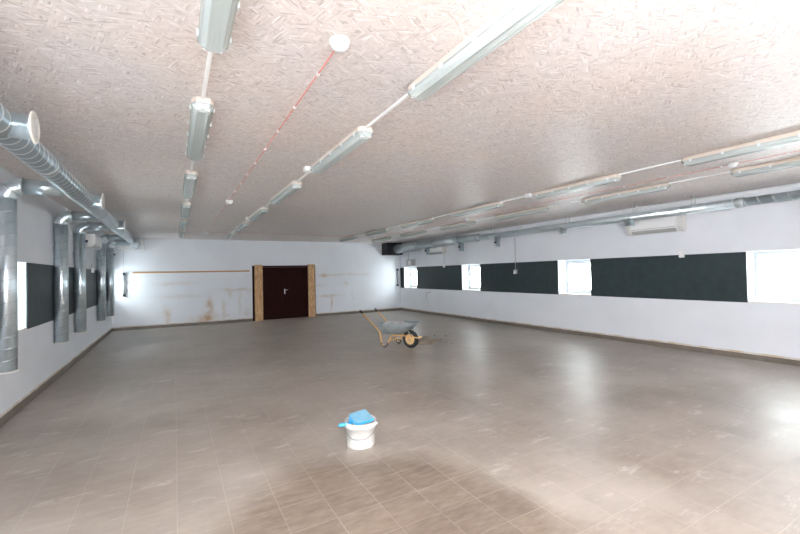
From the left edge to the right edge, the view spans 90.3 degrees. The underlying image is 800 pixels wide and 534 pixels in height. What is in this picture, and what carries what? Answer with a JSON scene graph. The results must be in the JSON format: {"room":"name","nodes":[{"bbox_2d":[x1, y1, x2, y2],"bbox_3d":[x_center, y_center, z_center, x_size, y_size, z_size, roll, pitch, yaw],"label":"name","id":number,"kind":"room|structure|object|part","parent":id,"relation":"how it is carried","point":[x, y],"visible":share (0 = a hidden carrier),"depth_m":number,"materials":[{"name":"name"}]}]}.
{"room":"empty warehouse hall","nodes":[
{"label":"empty warehouse hall","id":0,"kind":"room"},
{"bbox_2d":[0,167,111,417],"bbox_3d":[-4.978,0.345,4.573,0.450,3.168,20.080,-1,-1,-30],"label":"wall","id":1,"kind":"structure","parent":0,"point":[39,358],"depth_m":6.24,"materials":[{"name":"white paint"}]},
{"bbox_2d":[0,178,63,373],"bbox_3d":[-4.503,0.082,4.827,0.632,2.327,0.223,-1,-1,-30],"label":"pipe","id":2,"kind":"object","parent":1,"relation":"attached to","point":[10,190],"visible":0.98,"depth_m":4.68,"materials":[{"name":"metal"}]},
{"bbox_2d":[26,263,74,328],"bbox_3d":[-6.148,0.453,7.109,0.016,0.953,3.266,-1,-1,-30],"label":"wall panel","id":3,"kind":"object","parent":1,"relation":"attached to","point":[39,277],"visible":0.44,"depth_m":6.29,"materials":[{"name":"black"}]},
{"bbox_2d":[0,329,111,427],"bbox_3d":[-4.744,1.876,4.663,0.014,0.100,20.080,-1,-1,-30],"label":"baseboard","id":4,"kind":"structure","parent":1,"relation":"attached to","point":[28,399],"depth_m":6.35,"materials":[{"name":"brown tile"}]},
{"bbox_2d":[53,210,97,342],"bbox_3d":[-5.810,0.156,7.131,0.632,2.345,0.223,-1,-1,-30],"label":"pipe","id":5,"kind":"object","parent":1,"relation":"attached to","point":[61,267],"visible":0.97,"depth_m":6.97,"materials":[{"name":"metal"}]},
{"bbox_2d":[86,269,96,308],"bbox_3d":[-8.291,0.559,10.887,0.016,0.953,3.416,-1,-1,-30],"label":"wall panel","id":6,"kind":"object","parent":1,"relation":"attached to","point":[91,278],"visible":0.46,"depth_m":10.08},
{"bbox_2d":[73,222,109,332],"bbox_3d":[-6.604,0.198,8.531,0.632,2.350,0.223,-1,-1,-30],"label":"pipe","id":7,"kind":"object","parent":1,"relation":"attached to","point":[80,231],"visible":0.99,"depth_m":8.36,"materials":[{"name":"metal"}]},
{"bbox_2d":[86,234,101,249],"bbox_3d":[-7.680,-0.617,9.979,0.207,0.322,1.104,-1,-1,-30],"label":"air conditioner","id":8,"kind":"object","parent":1,"relation":"attached to","point":[94,242],"visible":0.95,"depth_m":9.55,"materials":[{"name":"white plastic"}]},
{"bbox_3d":[-7.432,-0.630,9.539,0.204,0.320,0.094,-1,-1,-30],"label":"panel","id":9,"kind":"part","parent":8,"relation":"part of","materials":[{"name":"white plastic"}]},
{"bbox_2d":[96,234,123,320],"bbox_3d":[-7.985,0.278,10.965,0.632,2.373,0.223,-1,-1,-30],"label":"pipe","id":10,"kind":"object","parent":1,"relation":"attached to","point":[101,255],"visible":0.91,"depth_m":10.80,"materials":[{"name":"metal"}]},
{"bbox_2d":[106,240,129,316],"bbox_3d":[-8.833,0.329,12.461,0.632,2.392,0.223,-1,-1,-30],"label":"pipe","id":11,"kind":"object","parent":1,"relation":"attached to","point":[110,245],"visible":0.94,"depth_m":12.29,"materials":[{"name":"metal"}]},
{"bbox_2d":[112,238,400,327],"bbox_3d":[-4.925,0.533,16.316,12.130,3.168,0.300,-1,-1,-30],"label":"wall","id":12,"kind":"structure","parent":0,"point":[349,277],"depth_m":15.18,"materials":[{"name":"white paint"}]},
{"bbox_2d":[122,253,125,296],"bbox_3d":[-9.405,0.224,13.556,0.084,1.575,0.095,-1,-1,-30],"label":"wall bar","id":13,"kind":"object","parent":12,"relation":"attached to","point":[123,273],"visible":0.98,"depth_m":13.52,"materials":[{"name":"grey metal"}]},
{"bbox_2d":[118,239,143,250],"bbox_3d":[-9.120,-0.761,13.479,0.740,0.400,0.560,-1,-1,-30],"label":"box","id":14,"kind":"object","parent":12,"relation":"attached to","point":[120,248],"visible":0.52,"depth_m":13.50,"materials":[{"name":"white plastic"}]},
{"bbox_2d":[133,270,249,272],"bbox_3d":[-7.553,0.175,14.647,3.820,0.050,0.028,-1,-1,-30],"label":"wooden rail","id":15,"kind":"object","parent":12,"relation":"attached to","point":[237,270],"visible":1,"depth_m":14.52,"materials":[{"name":"brown wood"}]},
{"bbox_2d":[112,308,400,330],"bbox_3d":[-4.816,2.062,16.155,11.202,0.100,0.014,-1,-1,-30],"label":"baseboard","id":16,"kind":"structure","parent":12,"relation":"attached to","point":[395,309],"depth_m":14.89,"materials":[{"name":"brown tile"}]},
{"bbox_2d":[254,265,262,320],"bbox_3d":[-5.556,1.018,15.650,0.295,2.196,0.108,-1,-1,-30],"label":"door frame","id":17,"kind":"structure","parent":12,"relation":"attached to","point":[258,269],"depth_m":15.60,"materials":[{"name":"brown wood"}]},
{"bbox_2d":[252,264,307,265],"bbox_3d":[-4.718,-0.082,16.262,2.530,0.043,0.030,-1,-1,-30],"label":"trim","id":18,"kind":"structure","parent":12,"relation":"attached to","point":[278,264],"depth_m":16.23,"materials":[{"name":"white paint"}]},
{"bbox_2d":[252,265,315,320],"bbox_3d":[-4.675,1.025,16.209,2.530,2.170,0.110,-1,-1,-30],"label":"door","id":19,"kind":"structure","parent":12,"relation":"in","point":[285,288],"depth_m":16.20,"materials":[{"name":"red paint"}]},
{"bbox_2d":[308,264,315,316],"bbox_3d":[-3.716,0.991,16.718,0.280,2.206,0.068,-1,-1,-30],"label":"door frame","id":20,"kind":"structure","parent":12,"relation":"attached to","point":[311,267],"depth_m":16.68,"materials":[{"name":"brown wood"}]},
{"bbox_2d":[382,243,402,254],"bbox_3d":[-0.361,-0.826,18.448,0.800,0.540,0.562,-1,-1,-30],"label":"box","id":21,"kind":"object","parent":12,"relation":"attached to","point":[387,248],"visible":0.74,"depth_m":18.17,"materials":[{"name":"grey metal"}]},
{"bbox_2d":[396,263,398,285],"bbox_3d":[-0.125,0.178,18.822,0.084,1.445,0.095,-1,-1,-30],"label":"wall bar","id":22,"kind":"object","parent":12,"relation":"attached to","point":[397,270],"visible":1,"depth_m":18.79,"materials":[{"name":"grey metal"}]},
{"bbox_2d":[0,0,799,242],"bbox_3d":[0.066,-1.399,7.483,12.130,0.200,20.680,-1,-1,-30],"label":"ceiling","id":23,"kind":"structure","parent":0,"point":[590,89],"depth_m":3.36,"materials":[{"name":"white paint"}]},
{"bbox_2d":[0,103,139,247],"bbox_3d":[-4.959,-1.013,6.588,0.330,0.390,15.519,-1,-1,-30],"label":"ventilation duct","id":24,"kind":"object","parent":23,"relation":"hanging from","point":[19,132],"visible":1,"depth_m":3.71,"materials":[{"name":"metal"}]},
{"bbox_2d":[178,230,184,237],"bbox_3d":[-6.801,-1.022,12.386,0.164,0.108,1.608,-1,-1,-30],"label":"ceiling light","id":25,"kind":"object","parent":23,"relation":"attached to","point":[181,232],"visible":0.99,"depth_m":11.90,"materials":[{"name":"white plastic"}]},
{"bbox_2d":[179,219,187,229],"bbox_3d":[-5.585,-1.082,10.242,0.164,0.108,1.608,-1,-1,-30],"label":"ceiling light","id":26,"kind":"object","parent":23,"relation":"attached to","point":[183,223],"visible":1,"depth_m":9.75,"materials":[{"name":"white plastic"}]},
{"bbox_2d":[180,202,190,217],"bbox_3d":[-4.368,-1.142,8.098,0.164,0.108,1.608,-1,-1,-30],"label":"ceiling light","id":27,"kind":"object","parent":23,"relation":"attached to","point":[185,207],"visible":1,"depth_m":7.69,"materials":[{"name":"white plastic"}]},
{"bbox_2d":[182,170,197,198],"bbox_3d":[-3.152,-1.202,5.953,0.164,0.108,1.608,-1,-1,-30],"label":"ceiling light","id":28,"kind":"object","parent":23,"relation":"attached to","point":[190,178],"visible":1,"depth_m":5.59,"materials":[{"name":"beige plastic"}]},
{"bbox_2d":[185,96,214,160],"bbox_3d":[-1.936,-1.262,3.809,0.182,0.108,1.608,-1,-1,-30],"label":"ceiling light","id":29,"kind":"object","parent":23,"relation":"attached to","point":[201,110],"visible":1,"depth_m":3.47,"materials":[{"name":"white plastic"}]},
{"bbox_2d":[201,51,212,98],"bbox_3d":[-1.328,-1.336,2.737,0.025,0.020,0.876,-1,-1,-30],"label":"cable trunking","id":30,"kind":"object","parent":23,"relation":"attached to","point":[209,56],"visible":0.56,"depth_m":2.73,"materials":[{"name":"white plastic"}]},
{"bbox_2d":[196,0,239,53],"bbox_3d":[-0.719,-1.323,1.665,0.182,0.108,1.608,-1,-1,-30],"label":"ceiling light","id":31,"kind":"object","parent":23,"relation":"attached to","point":[216,17],"visible":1,"depth_m":2.08,"materials":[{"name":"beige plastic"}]},
{"bbox_2d":[225,231,235,238],"bbox_3d":[-5.575,-1.036,13.082,0.164,0.108,1.608,-1,-1,-30],"label":"ceiling light","id":32,"kind":"object","parent":23,"relation":"attached to","point":[231,234],"visible":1,"depth_m":12.70,"materials":[{"name":"white plastic"}]},
{"bbox_2d":[235,222,248,231],"bbox_3d":[-4.359,-1.096,10.938,0.164,0.108,1.608,-1,-1,-30],"label":"ceiling light","id":33,"kind":"object","parent":23,"relation":"attached to","point":[242,225],"visible":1,"depth_m":10.59,"materials":[{"name":"white plastic"}]},
{"bbox_2d":[249,207,268,220],"bbox_3d":[-3.142,-1.157,8.793,0.164,0.108,1.608,-1,-1,-30],"label":"ceiling light","id":34,"kind":"object","parent":23,"relation":"attached to","point":[261,211],"visible":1,"depth_m":8.46,"materials":[{"name":"white plastic"}]},
{"bbox_2d":[270,181,302,204],"bbox_3d":[-1.926,-1.217,6.649,0.164,0.108,1.608,-1,-1,-30],"label":"ceiling light","id":35,"kind":"object","parent":23,"relation":"attached to","point":[294,186],"visible":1,"depth_m":6.35,"materials":[{"name":"white plastic"}]},
{"bbox_2d":[297,173,309,181],"bbox_3d":[-1.319,-1.291,5.578,0.025,0.020,0.876,-1,-1,-30],"label":"cable trunking","id":36,"kind":"object","parent":23,"relation":"attached to","point":[306,174],"visible":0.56,"depth_m":5.68,"materials":[{"name":"white plastic"}]},
{"bbox_2d":[303,166,311,172],"bbox_3d":[-1.204,-1.278,5.225,0.110,0.063,0.110,-1,-1,-30],"label":"junction box","id":37,"kind":"object","parent":23,"relation":"attached to","point":[306,169],"visible":0.76,"depth_m":5.18,"materials":[{"name":"white plastic"}]},
{"bbox_2d":[329,35,349,52],"bbox_3d":[-0.364,-1.340,2.407,0.123,0.064,0.123,-1,-1,-30],"label":"smoke detector","id":38,"kind":"object","parent":23,"relation":"attached to","point":[338,43],"visible":1,"depth_m":2.37,"materials":[{"name":"white plastic"}]},
{"bbox_2d":[310,126,372,173],"bbox_3d":[-0.709,-1.277,4.505,0.182,0.108,1.608,-1,-1,-30],"label":"ceiling light","id":39,"kind":"object","parent":23,"relation":"attached to","point":[360,135],"visible":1,"depth_m":4.23,"materials":[{"name":"white plastic"}]},
{"bbox_2d":[339,235,357,241],"bbox_3d":[-1.984,-1.077,15.224,0.164,0.108,1.608,-1,-1,-30],"label":"ceiling light","id":40,"kind":"object","parent":23,"relation":"attached to","point":[355,236],"visible":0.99,"depth_m":15.02,"materials":[{"name":"white plastic"}]},
{"bbox_2d":[365,228,389,235],"bbox_3d":[-0.768,-1.138,13.079,0.164,0.108,1.608,-1,-1,-30],"label":"ceiling light","id":41,"kind":"object","parent":23,"relation":"attached to","point":[384,230],"visible":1,"depth_m":12.92,"materials":[{"name":"white plastic"}]},
{"bbox_2d":[371,237,391,242],"bbox_3d":[-0.767,-1.092,15.915,0.164,0.108,1.608,-1,-1,-30],"label":"ceiling light","id":42,"kind":"object","parent":23,"relation":"attached to","point":[384,238],"visible":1,"depth_m":15.76,"materials":[{"name":"white plastic"}]},
{"bbox_2d":[366,93,409,127],"bbox_3d":[-0.102,-1.351,3.433,0.025,0.020,0.876,-1,-1,-30],"label":"cable trunking","id":43,"kind":"object","parent":23,"relation":"attached to","point":[405,96],"visible":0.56,"depth_m":3.41,"materials":[{"name":"white plastic"}]},
{"bbox_2d":[400,230,426,236],"bbox_3d":[0.450,-1.152,13.770,0.164,0.108,1.608,-1,-1,-30],"label":"ceiling light","id":44,"kind":"object","parent":23,"relation":"attached to","point":[420,231],"visible":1,"depth_m":13.59,"materials":[{"name":"white plastic"}]},
{"bbox_2d":[400,218,433,227],"bbox_3d":[0.448,-1.198,10.935,0.164,0.108,1.608,-1,-1,-30],"label":"ceiling light","id":45,"kind":"object","parent":23,"relation":"attached to","point":[427,220],"visible":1,"depth_m":10.75,"materials":[{"name":"white plastic"}]},
{"bbox_2d":[439,220,476,229],"bbox_3d":[1.666,-1.212,11.626,0.164,0.108,1.608,-1,-1,-30],"label":"ceiling light","id":46,"kind":"object","parent":23,"relation":"attached to","point":[472,222],"visible":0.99,"depth_m":11.48,"materials":[{"name":"white plastic"}]},
{"bbox_2d":[451,202,502,216],"bbox_3d":[1.665,-1.258,8.791,0.164,0.108,1.608,-1,-1,-30],"label":"ceiling light","id":47,"kind":"object","parent":23,"relation":"attached to","point":[494,205],"visible":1,"depth_m":8.64,"materials":[{"name":"white plastic"}]},
{"bbox_2d":[407,0,563,100],"bbox_3d":[0.507,-1.337,2.361,0.182,0.108,1.608,-1,-1,-30],"label":"ceiling light","id":48,"kind":"object","parent":23,"relation":"attached to","point":[517,15],"visible":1,"depth_m":2.32,"materials":[{"name":"white plastic"}]},
{"bbox_2d":[207,51,799,236],"bbox_3d":[-0.182,-1.276,8.002,5.852,0.018,13.433,-1,-1,-30],"label":"cable","id":49,"kind":"object","parent":23,"relation":"attached to","point":[318,73],"visible":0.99,"depth_m":5.51,"materials":[{"name":"red plastic"},{"name":"white plastic"}]},
{"bbox_2d":[501,196,524,202],"bbox_3d":[2.272,-1.332,7.719,0.025,0.020,0.876,-1,-1,-30],"label":"cable trunking","id":50,"kind":"object","parent":23,"relation":"attached to","point":[522,196],"visible":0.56,"depth_m":7.78,"materials":[{"name":"white plastic"}]},
{"bbox_2d":[496,206,549,219],"bbox_3d":[2.882,-1.273,9.482,0.164,0.108,1.608,-1,-1,-30],"label":"ceiling light","id":51,"kind":"object","parent":23,"relation":"attached to","point":[544,208],"visible":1,"depth_m":9.32,"materials":[{"name":"white plastic"}]},
{"bbox_2d":[525,193,532,197],"bbox_3d":[2.393,-1.320,7.364,0.110,0.063,0.110,-1,-1,-30],"label":"junction box","id":52,"kind":"object","parent":23,"relation":"attached to","point":[529,195],"visible":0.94,"depth_m":7.33,"materials":[{"name":"white plastic"}]},
{"bbox_2d":[548,200,581,206],"bbox_3d":[3.490,-1.347,8.410,0.025,0.020,0.876,-1,-1,-30],"label":"cable trunking","id":53,"kind":"object","parent":23,"relation":"attached to","point":[577,200],"visible":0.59,"depth_m":8.38,"materials":[{"name":"white plastic"}]},
{"bbox_2d":[532,174,620,198],"bbox_3d":[2.881,-1.318,6.646,0.182,0.108,1.608,-1,-1,-30],"label":"ceiling light","id":54,"kind":"object","parent":23,"relation":"attached to","point":[613,178],"visible":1,"depth_m":6.47,"materials":[{"name":"white plastic"}]},
{"bbox_2d":[394,190,799,254],"bbox_3d":[4.137,-0.986,10.823,0.411,0.690,17.107,-1,-1,-30],"label":"ventilation duct","id":55,"kind":"object","parent":23,"relation":"hanging from","point":[629,219],"visible":1,"depth_m":9.32,"materials":[{"name":"metal"}]},
{"bbox_2d":[425,248,429,254],"bbox_3d":[1.119,-0.706,16.146,0.176,0.425,0.178,-2,-1,32],"label":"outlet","id":56,"kind":"object","parent":55,"relation":"attached to","point":[427,250],"depth_m":16.08,"materials":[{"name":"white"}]},
{"bbox_2d":[458,242,464,251],"bbox_3d":[2.191,-0.764,14.237,0.232,0.437,0.214,-1,-1,-30],"label":"outlet","id":57,"kind":"object","parent":55,"relation":"attached to","point":[461,244],"depth_m":14.17,"materials":[{"name":"white"}]},
{"bbox_2d":[494,236,500,246],"bbox_3d":[3.094,-0.826,12.646,0.232,0.372,0.214,-1,-1,-30],"label":"outlet","id":58,"kind":"object","parent":55,"relation":"attached to","point":[497,238],"depth_m":12.57,"materials":[{"name":"white"}]},
{"bbox_2d":[559,227,566,234],"bbox_3d":[4.311,-0.962,10.517,0.176,0.220,0.178,-2,-1,32],"label":"outlet","id":59,"kind":"object","parent":55,"relation":"attached to","point":[563,231],"depth_m":10.44,"materials":[{"name":"white plastic"}]},
{"bbox_2d":[625,218,634,226],"bbox_3d":[5.189,-1.014,8.969,0.214,0.202,0.214,-1,-1,-30],"label":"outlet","id":60,"kind":"object","parent":55,"relation":"attached to","point":[629,221],"depth_m":8.90,"materials":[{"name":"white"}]},
{"bbox_2d":[582,183,670,203],"bbox_3d":[4.099,-1.333,7.338,0.182,0.108,1.608,-1,-1,-30],"label":"ceiling light","id":61,"kind":"object","parent":23,"relation":"attached to","point":[663,186],"visible":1,"depth_m":7.17,"materials":[{"name":"white plastic"}]},
{"bbox_2d":[618,159,680,174],"bbox_3d":[3.489,-1.392,5.575,0.025,0.020,0.876,-1,-1,-30],"label":"cable trunking","id":62,"kind":"object","parent":23,"relation":"attached to","point":[680,159],"visible":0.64,"depth_m":5.54,"materials":[{"name":"white plastic"}]},
{"bbox_2d":[669,171,730,183],"bbox_3d":[4.706,-1.407,6.266,0.025,0.020,0.876,-1,-1,-30],"label":"cable trunking","id":63,"kind":"object","parent":23,"relation":"attached to","point":[727,171],"visible":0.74,"depth_m":6.22,"materials":[{"name":"white plastic"}]},
{"bbox_2d":[727,162,738,167],"bbox_3d":[4.554,-1.395,5.440,0.123,0.064,0.123,-1,-1,-30],"label":"smoke detector","id":64,"kind":"object","parent":23,"relation":"attached to","point":[731,164],"visible":1,"depth_m":5.41,"materials":[{"name":"white plastic"}]},
{"bbox_2d":[681,130,799,165],"bbox_3d":[4.098,-1.378,4.502,0.182,0.108,1.608,-1,-1,-30],"label":"ceiling light","id":65,"kind":"object","parent":23,"relation":"attached to","point":[789,138],"visible":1,"depth_m":4.59,"materials":[{"name":"white plastic"}]},
{"bbox_2d":[731,157,799,176],"bbox_3d":[5.315,-1.393,5.193,0.182,0.108,1.608,-1,-1,-30],"label":"ceiling light","id":66,"kind":"object","parent":23,"relation":"attached to","point":[792,162],"visible":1,"depth_m":5.49,"materials":[{"name":"white plastic"}]},
{"bbox_2d":[0,310,799,533],"bbox_3d":[0.137,1.967,7.428,12.130,0.200,20.680,-1,-1,-30],"label":"floor","id":67,"kind":"structure","parent":0,"point":[223,428],"depth_m":4.29,"materials":[{"name":"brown tile"}]},
{"bbox_2d":[344,415,377,449],"bbox_3d":[-0.405,1.698,4.091,0.333,0.255,0.334,-1,-1,-30],"label":"bucket","id":68,"kind":"object","parent":67,"relation":"on","point":[359,437],"visible":0.83,"depth_m":3.97,"materials":[{"name":"white plastic"}]},
{"bbox_2d":[338,409,373,426],"bbox_3d":[-0.461,1.573,4.074,0.342,0.120,0.204,-1,-1,-30],"label":"dustpan","id":69,"kind":"object","parent":68,"relation":"on","point":[361,417],"visible":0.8,"depth_m":4.07,"materials":[{"name":"plastic"}]},
{"bbox_3d":[-0.553,1.597,4.036,0.141,0.041,0.039,-1,-1,-18],"label":"handle","id":70,"kind":"part","parent":69,"relation":"part of","materials":[{"name":"plastic"}]},
{"bbox_2d":[360,308,421,347],"bbox_3d":[-0.181,1.474,9.614,1.602,0.869,0.669,-2,-1,37],"label":"wheelbarrow","id":71,"kind":"object","parent":67,"relation":"on","point":[410,337],"visible":1,"depth_m":9.31,"materials":[{"name":"orange paint"}]},
{"bbox_2d":[377,321,419,333],"bbox_3d":[-0.046,1.433,9.505,0.815,0.292,1.056,-1,-1,-30],"label":"tray","id":72,"kind":"object","parent":71,"relation":"on","point":[388,327],"depth_m":9.29,"materials":[{"name":"metal"}]},
{"bbox_2d":[397,334,454,344],"bbox_3d":[0.551,1.857,10.297,1.645,0.103,1.528,-1,-1,-7],"label":"rubble","id":73,"kind":"object","parent":67,"relation":"on","point":[424,340],"visible":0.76,"depth_m":10.01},
{"bbox_2d":[400,183,799,359],"bbox_3d":[5.180,0.223,10.338,0.450,3.168,20.080,-1,-1,-30],"label":"wall","id":74,"kind":"structure","parent":0,"point":[764,329],"depth_m":9.10,"materials":[{"name":"white paint"}]},
{"bbox_2d":[400,268,404,287],"bbox_3d":[0.114,0.509,18.796,0.016,0.953,0.356,-1,-1,-30],"label":"wall panel","id":75,"kind":"object","parent":74,"relation":"attached to","point":[402,280],"visible":1,"depth_m":18.78,"materials":[{"name":"black"}]},
{"bbox_2d":[404,267,416,287],"bbox_3d":[0.659,0.488,18.255,0.422,0.955,1.120,-1,-1,-30],"label":"window","id":76,"kind":"structure","parent":74,"relation":"in","point":[411,268],"depth_m":18.70,"materials":[{"name":"grey plastic"}]},
{"bbox_3d":[0.793,0.471,18.331,0.063,0.841,1.036,-1,-1,-30],"label":"sash","id":77,"kind":"part","parent":76,"relation":"part of","materials":[{"name":"grey plastic"}]},
{"bbox_2d":[406,252,415,265],"bbox_3d":[0.468,-0.373,17.814,0.232,0.640,0.460,-1,-1,-30],"label":"box","id":78,"kind":"object","parent":74,"relation":"attached to","point":[411,262],"visible":0.92,"depth_m":17.71,"materials":[{"name":"grey"}]},
{"bbox_3d":[0.486,-0.193,17.819,0.200,0.280,0.460,-1,-1,-30],"label":"frame","id":79,"kind":"part","parent":78,"relation":"part of","materials":[{"name":"grey"}]},
{"bbox_2d":[430,246,446,254],"bbox_3d":[1.495,-0.661,16.145,0.207,0.282,1.134,-1,-1,-30],"label":"air conditioner","id":80,"kind":"object","parent":74,"relation":"attached to","point":[438,250],"visible":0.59,"depth_m":15.87,"materials":[{"name":"white plastic"}]},
{"bbox_3d":[1.753,-0.675,15.694,0.204,0.280,0.094,-1,-1,-30],"label":"panel","id":81,"kind":"part","parent":80,"relation":"part of","materials":[{"name":"white plastic"}]},
{"bbox_2d":[417,265,461,289],"bbox_3d":[1.540,0.438,16.283,0.016,0.953,3.176,-1,-1,-30],"label":"wall panel","id":82,"kind":"object","parent":74,"relation":"attached to","point":[430,277],"visible":1,"depth_m":16.09,"materials":[{"name":"black"}]},
{"bbox_2d":[464,264,480,290],"bbox_3d":[2.758,0.384,14.555,0.422,0.955,1.030,-1,-1,-30],"label":"window","id":83,"kind":"structure","parent":74,"relation":"in","point":[472,288],"depth_m":14.90,"materials":[{"name":"grey plastic"}]},
{"bbox_3d":[2.911,0.367,14.642,0.070,0.925,1.030,-1,-1,-30],"label":"frame","id":84,"kind":"part","parent":83,"relation":"part of","materials":[{"name":"grey plastic"}]},
{"bbox_3d":[2.892,0.367,14.632,0.063,0.841,0.946,-1,-1,-30],"label":"sash","id":85,"kind":"part","parent":83,"relation":"part of","materials":[{"name":"grey plastic"}]},
{"bbox_2d":[480,261,558,293],"bbox_3d":[3.639,0.334,12.583,0.016,0.953,3.266,-1,-1,-30],"label":"wall panel","id":86,"kind":"object","parent":74,"relation":"attached to","point":[539,277],"visible":1,"depth_m":12.33,"materials":[{"name":"black"}]},
{"bbox_2d":[559,259,590,295],"bbox_3d":[4.872,0.279,10.829,0.422,0.955,1.000,-1,-1,-30],"label":"window","id":87,"kind":"structure","parent":74,"relation":"in","point":[570,291],"depth_m":11.08,"materials":[{"name":"white plastic"}]},
{"bbox_3d":[4.851,0.742,10.804,0.352,0.030,0.998,-1,-1,-30],"label":"sill","id":88,"kind":"part","parent":87,"relation":"part of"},
{"bbox_3d":[5.006,0.263,10.905,0.063,0.841,0.916,-1,-1,-30],"label":"sash","id":89,"kind":"part","parent":87,"relation":"part of","materials":[{"name":"white glass"}]},
{"bbox_2d":[401,308,799,365],"bbox_3d":[5.010,1.759,10.199,0.014,0.100,20.080,-1,-1,-30],"label":"baseboard","id":90,"kind":"structure","parent":74,"relation":"attached to","point":[631,340],"depth_m":9.13,"materials":[{"name":"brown tile"}]},
{"bbox_2d":[626,215,686,235],"bbox_3d":[5.648,-0.911,8.824,0.207,0.332,1.174,-1,-1,-30],"label":"air conditioner","id":91,"kind":"object","parent":74,"relation":"attached to","point":[671,223],"visible":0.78,"depth_m":8.67,"materials":[{"name":"white plastic"}]},
{"bbox_3d":[5.383,-0.899,9.294,0.204,0.330,0.094,-1,-1,-30],"label":"panel","id":92,"kind":"part","parent":91,"relation":"part of","materials":[{"name":"white plastic"}]},
{"bbox_3d":[5.915,-0.926,8.355,0.204,0.330,0.094,-1,-1,-30],"label":"panel","id":93,"kind":"part","parent":91,"relation":"part of","materials":[{"name":"white plastic"}]},
{"bbox_2d":[590,252,747,302],"bbox_3d":[5.735,0.231,8.888,0.016,0.953,3.226,-1,-1,-30],"label":"wall panel","id":94,"kind":"object","parent":74,"relation":"attached to","point":[713,276],"visible":1,"depth_m":8.56,"materials":[{"name":"black"}]},
{"bbox_2d":[679,251,684,257],"bbox_3d":[5.954,-0.265,8.411,0.064,0.130,0.090,-1,-1,-30],"label":"wall switch","id":95,"kind":"object","parent":94,"relation":"attached to","point":[681,253],"visible":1,"depth_m":8.39,"materials":[{"name":"white plastic"}]},
{"bbox_2d":[586,184,799,217],"bbox_3d":[6.429,-1.381,7.596,0.050,0.045,6.400,-1,-1,-30],"label":"cable trunking","id":96,"kind":"object","parent":74,"relation":"attached to","point":[795,185],"visible":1,"depth_m":7.94,"materials":[{"name":"white plastic"}]},
{"bbox_2d":[748,250,799,304],"bbox_3d":[6.986,0.175,7.103,0.422,0.955,1.110,-1,-1,-30],"label":"window","id":97,"kind":"structure","parent":74,"relation":"in","point":[760,297],"depth_m":7.45,"materials":[{"name":"white plastic"}]},
{"bbox_3d":[6.965,0.637,7.078,0.352,0.030,1.108,-1,-1,-30],"label":"sill","id":98,"kind":"part","parent":97,"relation":"part of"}
]}

